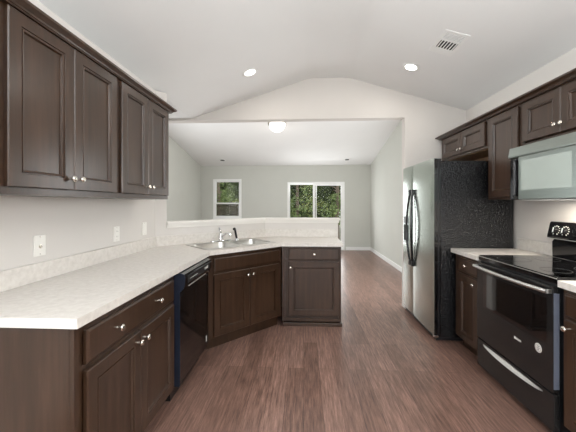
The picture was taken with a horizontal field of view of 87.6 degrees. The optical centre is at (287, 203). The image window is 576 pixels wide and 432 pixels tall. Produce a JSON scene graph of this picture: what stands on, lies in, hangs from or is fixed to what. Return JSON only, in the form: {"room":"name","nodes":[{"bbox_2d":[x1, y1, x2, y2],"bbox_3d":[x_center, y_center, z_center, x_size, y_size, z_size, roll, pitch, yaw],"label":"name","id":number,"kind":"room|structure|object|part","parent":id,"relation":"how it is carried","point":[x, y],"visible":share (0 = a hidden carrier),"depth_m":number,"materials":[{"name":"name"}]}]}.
{"room":"kitchen","nodes":[
{"label":"kitchen","id":0,"kind":"room"},
{"bbox_2d":[0,0,166,270],"bbox_3d":[-1.464,0.106,0.508,0.200,2.458,5.263,0,0,3],"label":"wall","id":1,"kind":"structure","parent":0,"point":[71,226],"depth_m":1.90,"materials":[{"name":"paint"}]},
{"bbox_2d":[33,234,45,256],"bbox_3d":[-1.376,0.232,1.671,0.015,0.116,0.074,0,0,3],"label":"wall outlet","id":2,"kind":"object","parent":1,"relation":"attached to","point":[39,241],"visible":1,"depth_m":1.67,"materials":[{"name":"white plastic"}]},
{"bbox_2d":[0,1,116,197],"bbox_3d":[-1.220,-0.418,1.539,0.336,0.762,0.738,0,0,3],"label":"upper cabinet","id":3,"kind":"object","parent":1,"relation":"attached to","point":[58,106],"visible":1,"depth_m":1.40,"materials":[{"name":"brown wood"}]},
{"bbox_3d":[-1.103,-0.429,1.355,0.020,0.720,0.342,0,0,3],"label":"door","id":4,"kind":"part","parent":3,"relation":"part of","materials":[{"name":"brown wood"}]},
{"bbox_3d":[-1.070,-0.125,1.497,0.032,0.030,0.031,0,0,3],"label":"knob","id":5,"kind":"part","parent":3,"relation":"part of","materials":[{"name":"silver metal"}]},
{"bbox_3d":[-1.067,-0.125,1.555,0.032,0.030,0.031,0,0,3],"label":"knob","id":6,"kind":"part","parent":3,"relation":"part of","materials":[{"name":"silver metal"}]},
{"bbox_3d":[-1.085,-0.429,1.704,0.020,0.720,0.352,0,0,3],"label":"door","id":7,"kind":"part","parent":3,"relation":"part of","materials":[{"name":"brown wood"}]},
{"bbox_2d":[0,237,155,291],"bbox_3d":[-1.354,0.375,2.051,0.019,0.100,1.824,0,0,3],"label":"backsplash","id":8,"kind":"structure","parent":1,"relation":"attached to","point":[12,278],"depth_m":1.82,"materials":[{"name":"laminate"}]},
{"bbox_2d":[113,226,119,241],"bbox_3d":[-1.344,0.237,2.357,0.008,0.116,0.074,0,0,3],"label":"wall outlet","id":9,"kind":"object","parent":1,"relation":"attached to","point":[116,230],"visible":1,"depth_m":2.35,"materials":[{"name":"white plastic"}]},
{"bbox_2d":[96,79,168,198],"bbox_3d":[-1.182,-0.418,2.265,0.336,0.762,0.714,0,0,3],"label":"upper cabinet","id":10,"kind":"object","parent":1,"relation":"attached to","point":[142,125],"visible":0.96,"depth_m":2.17,"materials":[{"name":"brown wood"}]},
{"bbox_3d":[-1.065,-0.429,2.092,0.020,0.720,0.330,0,0,3],"label":"door","id":11,"kind":"part","parent":10,"relation":"part of","materials":[{"name":"brown wood"}]},
{"bbox_3d":[-1.076,-0.418,2.260,0.019,0.762,0.714,0,0,3],"label":"frame","id":12,"kind":"part","parent":10,"relation":"part of","materials":[{"name":"brown wood"}]},
{"bbox_3d":[-1.048,-0.429,2.426,0.020,0.720,0.334,0,0,3],"label":"door","id":13,"kind":"part","parent":10,"relation":"part of","materials":[{"name":"brown wood"}]},
{"bbox_2d":[142,222,146,234],"bbox_3d":[-1.322,0.230,2.769,0.010,0.116,0.074,0,0,3],"label":"wall outlet","id":14,"kind":"object","parent":1,"relation":"attached to","point":[144,224],"visible":1,"depth_m":2.76,"materials":[{"name":"white plastic"}]},
{"bbox_3d":[-1.258,-0.418,0.798,0.336,0.762,0.744,0,0,3],"label":"upper cabinet","id":15,"kind":"object","parent":1,"relation":"attached to","visible":0},
{"bbox_2d":[0,0,176,113],"bbox_3d":[-1.214,-0.811,1.553,0.338,0.040,2.256,0,0,3],"label":"crown molding","id":16,"kind":"structure","parent":15,"relation":"attached to","point":[25,7],"depth_m":1.53,"materials":[{"name":"brown wood"}]},
{"bbox_2d":[167,136,200,220],"bbox_3d":[-2.809,-0.415,5.108,0.120,3.500,7.511,0,0,3],"label":"wall","id":17,"kind":"structure","parent":0,"point":[184,197],"depth_m":7.48,"materials":[{"name":"paint"}]},
{"bbox_2d":[167,223,337,306],"bbox_3d":[-0.397,0.774,3.707,2.131,1.122,0.543,0,0,-23],"label":"wall","id":18,"kind":"structure","parent":0,"point":[199,229],"depth_m":3.79,"materials":[{"name":"paint"}]},
{"bbox_2d":[156,229,336,246],"bbox_3d":[-0.429,0.375,3.600,2.129,0.100,0.448,0,0,-25],"label":"backsplash","id":19,"kind":"structure","parent":18,"relation":"attached to","point":[170,240],"depth_m":3.67,"materials":[{"name":"laminate"}]},
{"bbox_2d":[167,217,339,227],"bbox_3d":[-0.383,0.200,3.713,2.180,0.027,0.608,0,0,-23],"label":"trim","id":20,"kind":"structure","parent":18,"relation":"attached to","point":[262,218],"depth_m":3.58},
{"bbox_2d":[169,120,400,165],"bbox_3d":[-0.215,-1.636,6.429,5.164,1.091,4.803,0,0,3],"label":"ceiling","id":21,"kind":"structure","parent":0,"point":[309,142],"depth_m":7.04,"materials":[{"name":"paint"}]},
{"bbox_2d":[268,122,285,131],"bbox_3d":[-0.222,-1.558,6.067,0.375,0.215,0.368,0,0,8],"label":"flush ceiling light","id":22,"kind":"object","parent":21,"relation":"attached to","point":[274,126],"visible":0.88,"depth_m":5.96,"materials":[{"name":"white glass"}]},
{"bbox_2d":[201,165,370,249],"bbox_3d":[-0.092,0.035,8.803,5.164,2.600,0.150,0,0,3],"label":"wall","id":23,"kind":"structure","parent":0,"point":[263,188],"depth_m":8.73,"materials":[{"name":"paint"}]},
{"bbox_2d":[213,179,240,218],"bbox_3d":[-1.779,-0.138,8.854,0.840,1.165,0.102,0,0,3],"label":"window","id":24,"kind":"structure","parent":23,"relation":"in","point":[220,210],"depth_m":8.87,"materials":[{"name":"white plastic"}]},
{"bbox_3d":[-1.780,0.179,8.840,0.730,0.422,0.030,0,0,3],"label":"sash","id":25,"kind":"part","parent":24,"relation":"part of","materials":[{"name":"white plastic"}]},
{"bbox_3d":[-1.778,-0.328,8.875,0.730,0.675,0.030,0,0,3],"label":"sash","id":26,"kind":"part","parent":24,"relation":"part of","materials":[{"name":"white plastic"}]},
{"bbox_2d":[287,182,344,249],"bbox_3d":[0.808,0.352,8.721,1.646,1.965,0.140,0,0,3],"label":"door","id":27,"kind":"structure","parent":23,"relation":"in","point":[342,184],"depth_m":8.67,"materials":[{"name":"white plastic"}]},
{"bbox_3d":[0.433,0.365,8.773,0.803,1.900,0.035,0,0,3],"label":"fixed panel","id":28,"kind":"part","parent":27,"relation":"part of","materials":[{"name":"clear glass"}]},
{"bbox_3d":[1.153,0.365,8.691,0.863,1.900,0.035,0,0,3],"label":"sliding panel","id":29,"kind":"part","parent":27,"relation":"part of","materials":[{"name":"white plastic"}]},
{"bbox_2d":[346,247,369,249],"bbox_3d":[2.010,1.288,8.611,0.706,0.095,0.015,0,0,3],"label":"baseboard","id":30,"kind":"structure","parent":23,"relation":"attached to","point":[347,248],"depth_m":8.60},
{"bbox_2d":[37,0,575,118],"bbox_3d":[-0.384,-1.431,0.805,5.170,0.617,6.208,0,0,3],"label":"ceiling","id":31,"kind":"structure","parent":0,"point":[197,53],"depth_m":2.59,"materials":[{"name":"paint"}]},
{"bbox_2d":[242,68,257,76],"bbox_3d":[-0.409,-1.410,3.232,0.167,0.058,0.175,0,0,8],"label":"recessed light","id":32,"kind":"object","parent":31,"relation":"in","point":[249,72],"visible":1,"depth_m":3.22,"materials":[{"name":"white"}]},
{"bbox_2d":[402,63,419,71],"bbox_3d":[1.303,-1.445,3.182,0.168,0.055,0.175,0,0,8],"label":"recessed light","id":33,"kind":"object","parent":31,"relation":"in","point":[411,67],"visible":1,"depth_m":3.17,"materials":[{"name":"white"}]},
{"bbox_2d":[429,29,470,56],"bbox_3d":[1.407,-1.404,2.636,0.203,0.066,0.340,0,0,3],"label":"ceiling vent","id":34,"kind":"object","parent":31,"relation":"in","point":[449,42],"visible":1,"depth_m":2.62,"materials":[{"name":"white metal"}]},
{"bbox_2d":[169,78,465,308],"bbox_3d":[-0.220,-0.415,3.965,5.170,3.500,0.120,0,0,3],"label":"wall","id":35,"kind":"structure","parent":0,"point":[312,99],"depth_m":3.85,"materials":[{"name":"paint"}]},
{"bbox_2d":[144,250,551,431],"bbox_3d":[-0.334,1.365,3.212,5.600,0.060,11.081,0,0,3],"label":"floor","id":36,"kind":"structure","parent":0,"point":[381,370],"depth_m":2.24,"materials":[{"name":"brown wood"}]},
{"bbox_2d":[0,276,173,431],"bbox_3d":[-1.052,0.901,1.583,0.637,0.868,0.868,0,0,3],"label":"base cabinet","id":37,"kind":"object","parent":36,"relation":"on","point":[114,372],"visible":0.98,"depth_m":1.22,"materials":[{"name":"brown wood"}]},
{"bbox_3d":[-0.786,0.934,1.373,0.020,0.551,0.387,0,0,3],"label":"door","id":38,"kind":"part","parent":37,"relation":"part of","materials":[{"name":"brown wood"}]},
{"bbox_3d":[-0.795,0.849,1.569,0.019,0.763,0.868,0,0,3],"label":"frame","id":39,"kind":"part","parent":37,"relation":"part of","materials":[{"name":"brown wood"}]},
{"bbox_3d":[-0.760,0.563,1.368,0.032,0.030,0.031,0,0,3],"label":"knob","id":40,"kind":"part","parent":37,"relation":"part of","materials":[{"name":"silver metal"}]},
{"bbox_3d":[-0.775,0.565,1.576,0.020,0.135,0.793,0,0,3],"label":"drawer","id":41,"kind":"part","parent":37,"relation":"part of","materials":[{"name":"brown wood"}]},
{"bbox_3d":[-0.751,0.710,1.535,0.032,0.030,0.031,0,0,3],"label":"knob","id":42,"kind":"part","parent":37,"relation":"part of","materials":[{"name":"silver metal"}]},
{"bbox_3d":[-0.765,0.934,1.772,0.020,0.551,0.400,0,0,3],"label":"door","id":43,"kind":"part","parent":37,"relation":"part of","materials":[{"name":"brown wood"}]},
{"bbox_2d":[0,229,342,328],"bbox_3d":[-0.394,0.394,2.500,1.891,0.138,2.821,0,0,3],"label":"countertop","id":44,"kind":"structure","parent":37,"relation":"on","point":[72,291],"depth_m":1.73,"materials":[{"name":"laminate"}]},
{"bbox_2d":[210,227,230,241],"bbox_3d":[-0.694,0.341,3.284,0.250,0.154,0.246,0,0,-43],"label":"faucet","id":45,"kind":"object","parent":44,"relation":"on","point":[220,238],"visible":0.99,"depth_m":3.32,"materials":[{"name":"silver metal"}]},
{"bbox_3d":[-0.750,0.411,3.346,0.250,0.014,0.052,0,0,-43],"label":"plate","id":46,"kind":"part","parent":45,"relation":"part of","materials":[{"name":"silver metal"}]},
{"bbox_2d":[185,238,275,249],"bbox_3d":[-0.595,0.499,3.200,0.838,0.160,0.515,0,0,-43],"label":"sink","id":47,"kind":"object","parent":44,"relation":"in","point":[247,241],"visible":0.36,"depth_m":3.25,"materials":[{"name":"metal"}]},
{"bbox_3d":[-0.718,0.499,3.045,0.365,0.160,0.385,0,0,-43],"label":"bowl","id":48,"kind":"part","parent":47,"relation":"part of","materials":[{"name":"metal"}]},
{"bbox_2d":[233,227,238,239],"bbox_3d":[-0.599,0.345,3.464,0.052,0.147,0.100,0,0,7],"label":"sprayer","id":49,"kind":"object","parent":47,"relation":"on","point":[234,228],"visible":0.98,"depth_m":3.46,"materials":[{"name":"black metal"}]},
{"bbox_3d":[-0.430,0.499,3.311,0.365,0.160,0.385,0,0,-43],"label":"bowl","id":50,"kind":"part","parent":47,"relation":"part of","materials":[{"name":"metal"}]},
{"bbox_2d":[165,258,210,400],"bbox_3d":[-0.984,0.902,2.318,0.625,0.866,0.576,0,0,3],"label":"dishwasher","id":51,"kind":"object","parent":36,"relation":"on","point":[190,285],"visible":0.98,"depth_m":2.17,"materials":[{"name":"black plastic"}]},
{"bbox_3d":[-1.004,1.285,2.323,0.445,0.100,0.568,0,0,3],"label":"toe panel","id":52,"kind":"part","parent":51,"relation":"part of","materials":[{"name":"black plastic"}]},
{"bbox_3d":[-0.713,0.850,2.305,0.076,0.761,0.570,0,0,3],"label":"door","id":53,"kind":"part","parent":51,"relation":"part of","materials":[{"name":"black metal"}]},
{"bbox_3d":[-0.676,0.519,2.305,0.005,0.052,0.490,0,0,3],"label":"control panel","id":54,"kind":"part","parent":51,"relation":"part of","materials":[{"name":"black plastic"}]},
{"bbox_2d":[205,247,280,349],"bbox_3d":[-0.577,0.901,3.190,0.974,0.868,0.637,0,0,-43],"label":"base cabinet","id":55,"kind":"object","parent":36,"relation":"on","point":[244,287],"visible":0.98,"depth_m":2.93,"materials":[{"name":"brown wood"}]},
{"bbox_3d":[-0.529,0.927,2.858,0.391,0.565,0.020,0,0,-43],"label":"door","id":56,"kind":"part","parent":55,"relation":"part of","materials":[{"name":"brown wood"}]},
{"bbox_3d":[-0.384,0.561,2.993,0.787,0.128,0.020,0,0,-43],"label":"false drawer","id":57,"kind":"part","parent":55,"relation":"part of","materials":[{"name":"brown wood"}]},
{"bbox_3d":[-0.238,0.927,3.127,0.391,0.565,0.020,0,0,-43],"label":"door","id":58,"kind":"part","parent":55,"relation":"part of","materials":[{"name":"brown wood"}]},
{"bbox_2d":[282,246,341,326],"bbox_3d":[0.276,0.901,3.542,0.653,0.868,0.637,0,0,3],"label":"base cabinet","id":59,"kind":"object","parent":36,"relation":"on","point":[311,276],"visible":1,"depth_m":3.27,"materials":[{"name":"brown wood"}]},
{"bbox_3d":[0.270,1.317,3.307,0.641,0.036,0.076,0,0,3],"label":"moulding","id":60,"kind":"part","parent":59,"relation":"part of","materials":[{"name":"brown wood"}]},
{"bbox_3d":[0.281,0.549,3.265,0.551,0.128,0.020,0,0,3],"label":"drawer","id":61,"kind":"part","parent":59,"relation":"part of","materials":[{"name":"brown wood"}]},
{"bbox_3d":[0.281,0.924,3.265,0.551,0.582,0.020,0,0,3],"label":"door","id":62,"kind":"part","parent":59,"relation":"part of","materials":[{"name":"brown wood"}]},
{"bbox_2d":[403,158,512,340],"bbox_3d":[1.772,0.448,3.326,0.804,1.773,0.905,0,0,3],"label":"refrigerator","id":63,"kind":"object","parent":36,"relation":"on","point":[446,204],"visible":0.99,"depth_m":2.90,"materials":[{"name":"black"}]},
{"bbox_3d":[1.458,0.415,3.624,0.040,1.708,0.337,0,0,3],"label":"door","id":64,"kind":"part","parent":63,"relation":"part of","materials":[{"name":"silver metal"}]},
{"bbox_3d":[1.406,0.275,3.512,0.027,0.805,0.071,0,0,-37],"label":"handle","id":65,"kind":"part","parent":63,"relation":"part of","materials":[{"name":"silver metal"}]},
{"bbox_3d":[1.400,0.275,3.398,0.027,0.805,0.071,0,0,43],"label":"handle","id":66,"kind":"part","parent":63,"relation":"part of","materials":[{"name":"silver metal"}]},
{"bbox_3d":[1.434,0.415,3.171,0.041,1.708,0.557,0,0,3],"label":"door","id":67,"kind":"part","parent":63,"relation":"part of","materials":[{"name":"silver metal"}]},
{"bbox_3d":[1.425,0.415,2.892,0.030,1.700,0.002,0,0,3],"label":"edge trim","id":68,"kind":"part","parent":63,"relation":"part of","materials":[{"name":"metal"}]},
{"bbox_3d":[1.470,0.435,2.901,0.012,1.680,0.004,0,0,3],"label":"trim","id":69,"kind":"part","parent":63,"relation":"part of","materials":[{"name":"metal"}]},
{"bbox_2d":[456,254,480,356],"bbox_3d":[1.850,0.901,2.633,0.647,0.868,0.400,0,0,3],"label":"base cabinet","id":70,"kind":"object","parent":36,"relation":"on","point":[466,274],"visible":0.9,"depth_m":2.64,"materials":[{"name":"brown wood"}]},
{"bbox_3d":[1.567,0.550,2.616,0.020,0.120,0.313,0,0,3],"label":"drawer","id":71,"kind":"part","parent":70,"relation":"part of","materials":[{"name":"brown wood"}]},
{"bbox_3d":[1.567,0.920,2.616,0.020,0.580,0.313,0,0,3],"label":"door","id":72,"kind":"part","parent":70,"relation":"part of","materials":[{"name":"brown wood"}]},
{"bbox_2d":[451,238,556,259],"bbox_3d":[1.863,0.394,2.650,0.631,0.138,0.431,0,0,3],"label":"countertop","id":73,"kind":"structure","parent":70,"relation":"on","point":[524,246],"depth_m":2.63,"materials":[{"name":"laminate"}]},
{"bbox_2d":[472,221,575,431],"bbox_3d":[1.788,0.737,2.045,0.680,1.196,0.756,0,0,3],"label":"range","id":74,"kind":"object","parent":36,"relation":"on","point":[520,300],"visible":0.99,"depth_m":1.95,"materials":[{"name":"black metal"}]},
{"bbox_3d":[1.471,0.497,2.062,0.044,0.025,0.731,0,0,3],"label":"handle","id":75,"kind":"part","parent":74,"relation":"part of","materials":[{"name":"metal"}]},
{"bbox_3d":[1.502,1.106,2.059,0.023,0.022,0.585,0,0,3],"label":"handle","id":76,"kind":"part","parent":74,"relation":"part of","materials":[{"name":"metal"}]},
{"bbox_3d":[1.524,0.421,2.058,0.002,0.005,0.756,0,0,3],"label":"trim","id":77,"kind":"part","parent":74,"relation":"part of","materials":[{"name":"metal"}]},
{"bbox_3d":[1.526,0.767,2.059,0.034,0.600,0.745,0,0,3],"label":"oven door","id":78,"kind":"part","parent":74,"relation":"part of","materials":[{"name":"black glass"}]},
{"bbox_3d":[1.528,1.183,2.059,0.030,0.213,0.745,0,0,3],"label":"storage drawer","id":79,"kind":"part","parent":74,"relation":"part of","materials":[{"name":"black metal"}]},
{"bbox_2d":[479,255,575,283],"bbox_3d":[1.784,0.435,2.045,0.518,0.035,0.756,0,0,3],"label":"cooktop","id":80,"kind":"object","parent":74,"relation":"in","point":[542,269],"depth_m":2.04,"materials":[{"name":"black glass"}]},
{"bbox_3d":[2.041,0.202,2.297,0.029,0.048,0.048,0,0,3],"label":"control knob","id":81,"kind":"part","parent":74,"relation":"part of","materials":[{"name":"silver metal"}]},
{"bbox_3d":[2.076,0.205,2.030,0.103,0.132,0.675,0,0,3],"label":"control panel","id":82,"kind":"part","parent":74,"relation":"part of","materials":[{"name":"black plastic"}]},
{"bbox_3d":[2.037,0.202,2.217,0.029,0.048,0.048,0,0,3],"label":"control knob","id":83,"kind":"part","parent":74,"relation":"part of","materials":[{"name":"silver metal"}]},
{"bbox_2d":[560,289,575,431],"bbox_3d":[1.777,0.901,1.222,0.647,0.868,0.860,0,0,3],"label":"base cabinet","id":84,"kind":"object","parent":36,"relation":"on","point":[569,328],"visible":0.98,"depth_m":1.61,"materials":[{"name":"brown wood"}]},
{"bbox_3d":[1.490,0.675,1.617,0.032,0.030,0.031,0,0,3],"label":"knob","id":85,"kind":"part","parent":84,"relation":"part of","materials":[{"name":"silver metal"}]},
{"bbox_2d":[558,280,575,292],"bbox_3d":[1.789,0.394,1.211,0.631,0.138,0.884,0,0,3],"label":"countertop","id":86,"kind":"structure","parent":84,"relation":"on","point":[568,285],"depth_m":1.62,"materials":[{"name":"laminate"}]},
{"bbox_3d":[1.506,0.920,1.439,0.020,0.580,0.403,0,0,3],"label":"door","id":87,"kind":"part","parent":84,"relation":"part of","materials":[{"name":"brown wood"}]},
{"bbox_3d":[1.496,0.550,1.236,0.020,0.120,0.810,0,0,3],"label":"drawer","id":88,"kind":"part","parent":84,"relation":"part of","materials":[{"name":"brown wood"}]},
{"bbox_2d":[371,120,401,266],"bbox_3d":[2.301,-0.415,6.249,0.120,3.500,4.703,0,0,3],"label":"wall","id":89,"kind":"structure","parent":0,"point":[386,168],"depth_m":6.78,"materials":[{"name":"paint"}]},
{"bbox_2d":[370,247,401,271],"bbox_3d":[2.233,1.288,6.245,0.015,0.095,4.688,0,0,3],"label":"baseboard","id":90,"kind":"structure","parent":89,"relation":"attached to","point":[383,257],"depth_m":6.80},
{"bbox_2d":[466,48,575,261],"bbox_3d":[2.141,0.035,0.734,0.120,2.600,6.088,0,0,3],"label":"wall","id":91,"kind":"structure","parent":0,"point":[531,219],"depth_m":2.65,"materials":[{"name":"paint"}]},
{"bbox_2d":[442,119,487,160],"bbox_3d":[2.023,-0.608,3.261,0.367,0.382,0.938,0,0,3],"label":"upper cabinet","id":92,"kind":"object","parent":91,"relation":"attached to","point":[470,144],"visible":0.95,"depth_m":3.19,"materials":[{"name":"brown wood"}]},
{"bbox_3d":[1.892,-0.661,3.477,0.020,0.232,0.450,0,0,3],"label":"door","id":93,"kind":"part","parent":92,"relation":"part of","materials":[{"name":"brown wood"}]},
{"bbox_3d":[2.057,-0.520,3.259,0.270,0.006,0.898,0,0,3],"label":"underside panel","id":94,"kind":"part","parent":92,"relation":"part of","materials":[{"name":"brown wood"}]},
{"bbox_3d":[1.870,-0.661,3.040,0.020,0.232,0.416,0,0,3],"label":"door","id":95,"kind":"part","parent":92,"relation":"part of","materials":[{"name":"brown wood"}]},
{"bbox_3d":[2.200,-0.470,3.253,0.013,0.106,0.925,0,0,3],"label":"panel","id":96,"kind":"part","parent":92,"relation":"part of","materials":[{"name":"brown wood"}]},
{"bbox_2d":[435,68,575,140],"bbox_3d":[1.988,-0.811,2.695,0.368,0.040,2.188,0,0,3],"label":"crown molding","id":97,"kind":"structure","parent":92,"relation":"attached to","point":[570,75],"depth_m":2.36,"materials":[{"name":"brown wood"}]},
{"bbox_2d":[488,104,521,199],"bbox_3d":[2.003,-0.418,2.575,0.335,0.762,0.434,0,0,3],"label":"upper cabinet","id":98,"kind":"object","parent":91,"relation":"attached to","point":[505,128],"visible":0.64,"depth_m":2.59,"materials":[{"name":"brown wood"}]},
{"bbox_2d":[517,238,552,255],"bbox_3d":[2.169,0.375,2.634,0.019,0.100,0.431,0,0,3],"label":"backsplash","id":99,"kind":"structure","parent":91,"relation":"attached to","point":[524,244],"depth_m":2.62,"materials":[{"name":"laminate"}]},
{"bbox_2d":[522,79,575,145],"bbox_3d":[1.957,-0.618,1.980,0.367,0.362,0.758,0,0,3],"label":"upper cabinet","id":100,"kind":"object","parent":91,"relation":"attached to","point":[551,114],"visible":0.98,"depth_m":2.08,"materials":[{"name":"brown wood"}]},
{"bbox_3d":[1.824,-0.627,2.166,0.020,0.300,0.348,0,0,3],"label":"door","id":101,"kind":"part","parent":100,"relation":"part of","materials":[{"name":"brown wood"}]},
{"bbox_2d":[508,132,575,200],"bbox_3d":[1.926,-0.230,1.983,0.429,0.413,0.756,0,0,3],"label":"microwave","id":102,"kind":"object","parent":100,"relation":"attached to","point":[544,170],"visible":1,"depth_m":2.01,"materials":[{"name":"silver metal"}]},
{"bbox_3d":[1.762,-0.192,2.311,0.030,0.318,0.106,0,0,3],"label":"hinge panel","id":103,"kind":"part","parent":102,"relation":"part of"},
{"bbox_3d":[1.739,-0.192,2.006,0.044,0.318,0.502,0,0,3],"label":"door","id":104,"kind":"part","parent":102,"relation":"part of","materials":[{"name":"silver metal"}]},
{"bbox_3d":[1.806,-0.627,1.812,0.020,0.300,0.356,0,0,3],"label":"door","id":105,"kind":"part","parent":100,"relation":"part of","materials":[{"name":"brown wood"}]},
{"label":"outside","id":106,"kind":"structure","parent":0,"visible":0},
{"bbox_2d":[339,217,340,240],"bbox_3d":[0.518,1.520,9.987,32.000,0.130,48.000,0,0,3],"label":"ground","id":107,"kind":"structure","parent":106,"point":[340,217],"depth_m":15.73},
{"bbox_2d":[220,182,228,202],"bbox_3d":[-3.594,-0.823,14.493,1.547,4.578,1.591,0,0,3],"label":"tree","id":108,"kind":"object","parent":107,"relation":"on","point":[223,182],"visible":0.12,"depth_m":14.61,"materials":[{"name":"green plant"}]},
{"bbox_2d":[222,182,231,202],"bbox_3d":[-3.322,-1.672,18.133,1.870,6.398,1.118,0,0,3],"label":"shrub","id":109,"kind":"object","parent":107,"relation":"on","point":[222,182],"visible":0.02,"depth_m":17.80,"materials":[{"name":"green plant"}]},
{"bbox_2d":[217,182,237,202],"bbox_3d":[-2.869,-1.243,12.593,1.558,5.414,1.524,0,0,3],"label":"tree","id":110,"kind":"object","parent":107,"relation":"on","point":[219,197],"visible":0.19,"depth_m":12.56,"materials":[{"name":"green plant"}]},
{"bbox_2d":[228,182,238,202],"bbox_3d":[-2.470,-1.905,16.394,1.901,6.934,1.139,0,0,3],"label":"shrub","id":111,"kind":"object","parent":107,"relation":"on","point":[235,185],"visible":0.05,"depth_m":16.07,"materials":[{"name":"green plant"}]},
{"bbox_2d":[290,185,294,210],"bbox_3d":[-0.507,-1.631,16.277,1.870,6.377,1.104,0,0,3],"label":"shrub","id":112,"kind":"object","parent":107,"relation":"on","point":[291,187],"visible":0.02,"depth_m":16.19,"materials":[{"name":"green plant"}]},
{"bbox_2d":[290,185,304,217],"bbox_3d":[0.586,-1.965,17.921,1.743,7.066,1.247,0,0,27],"label":"shrub","id":113,"kind":"object","parent":107,"relation":"on","point":[294,188],"visible":0.02,"depth_m":17.63,"materials":[{"name":"green plant"}]},
{"bbox_2d":[290,185,312,217],"bbox_3d":[0.370,-0.858,12.395,1.489,4.647,1.620,0,0,3],"label":"tree","id":114,"kind":"object","parent":107,"relation":"on","point":[298,207],"visible":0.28,"depth_m":12.40,"materials":[{"name":"green plant"}]},
{"bbox_2d":[300,185,329,217],"bbox_3d":[1.286,-1.000,14.264,1.478,4.930,1.588,0,0,3],"label":"tree","id":115,"kind":"object","parent":107,"relation":"on","point":[310,199],"visible":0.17,"depth_m":14.23,"materials":[{"name":"green plant"}]},
{"bbox_2d":[299,185,331,217],"bbox_3d":[1.471,-1.343,16.174,1.943,5.781,1.106,0,0,3],"label":"shrub","id":116,"kind":"object","parent":107,"relation":"on","point":[320,189],"visible":0.19,"depth_m":15.93,"materials":[{"name":"green plant"}]},
{"bbox_2d":[320,186,340,238],"bbox_3d":[2.012,-1.026,12.290,1.476,4.982,1.592,0,0,3],"label":"tree","id":117,"kind":"object","parent":107,"relation":"on","point":[337,204],"visible":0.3,"depth_m":12.30,"materials":[{"name":"green plant"}]},
{"bbox_2d":[324,186,340,217],"bbox_3d":[2.551,-1.669,17.826,1.821,6.453,1.073,0,0,3],"label":"shrub","id":118,"kind":"object","parent":107,"relation":"on","point":[331,188],"visible":0.03,"depth_m":17.47,"materials":[{"name":"green plant"}]}
]}

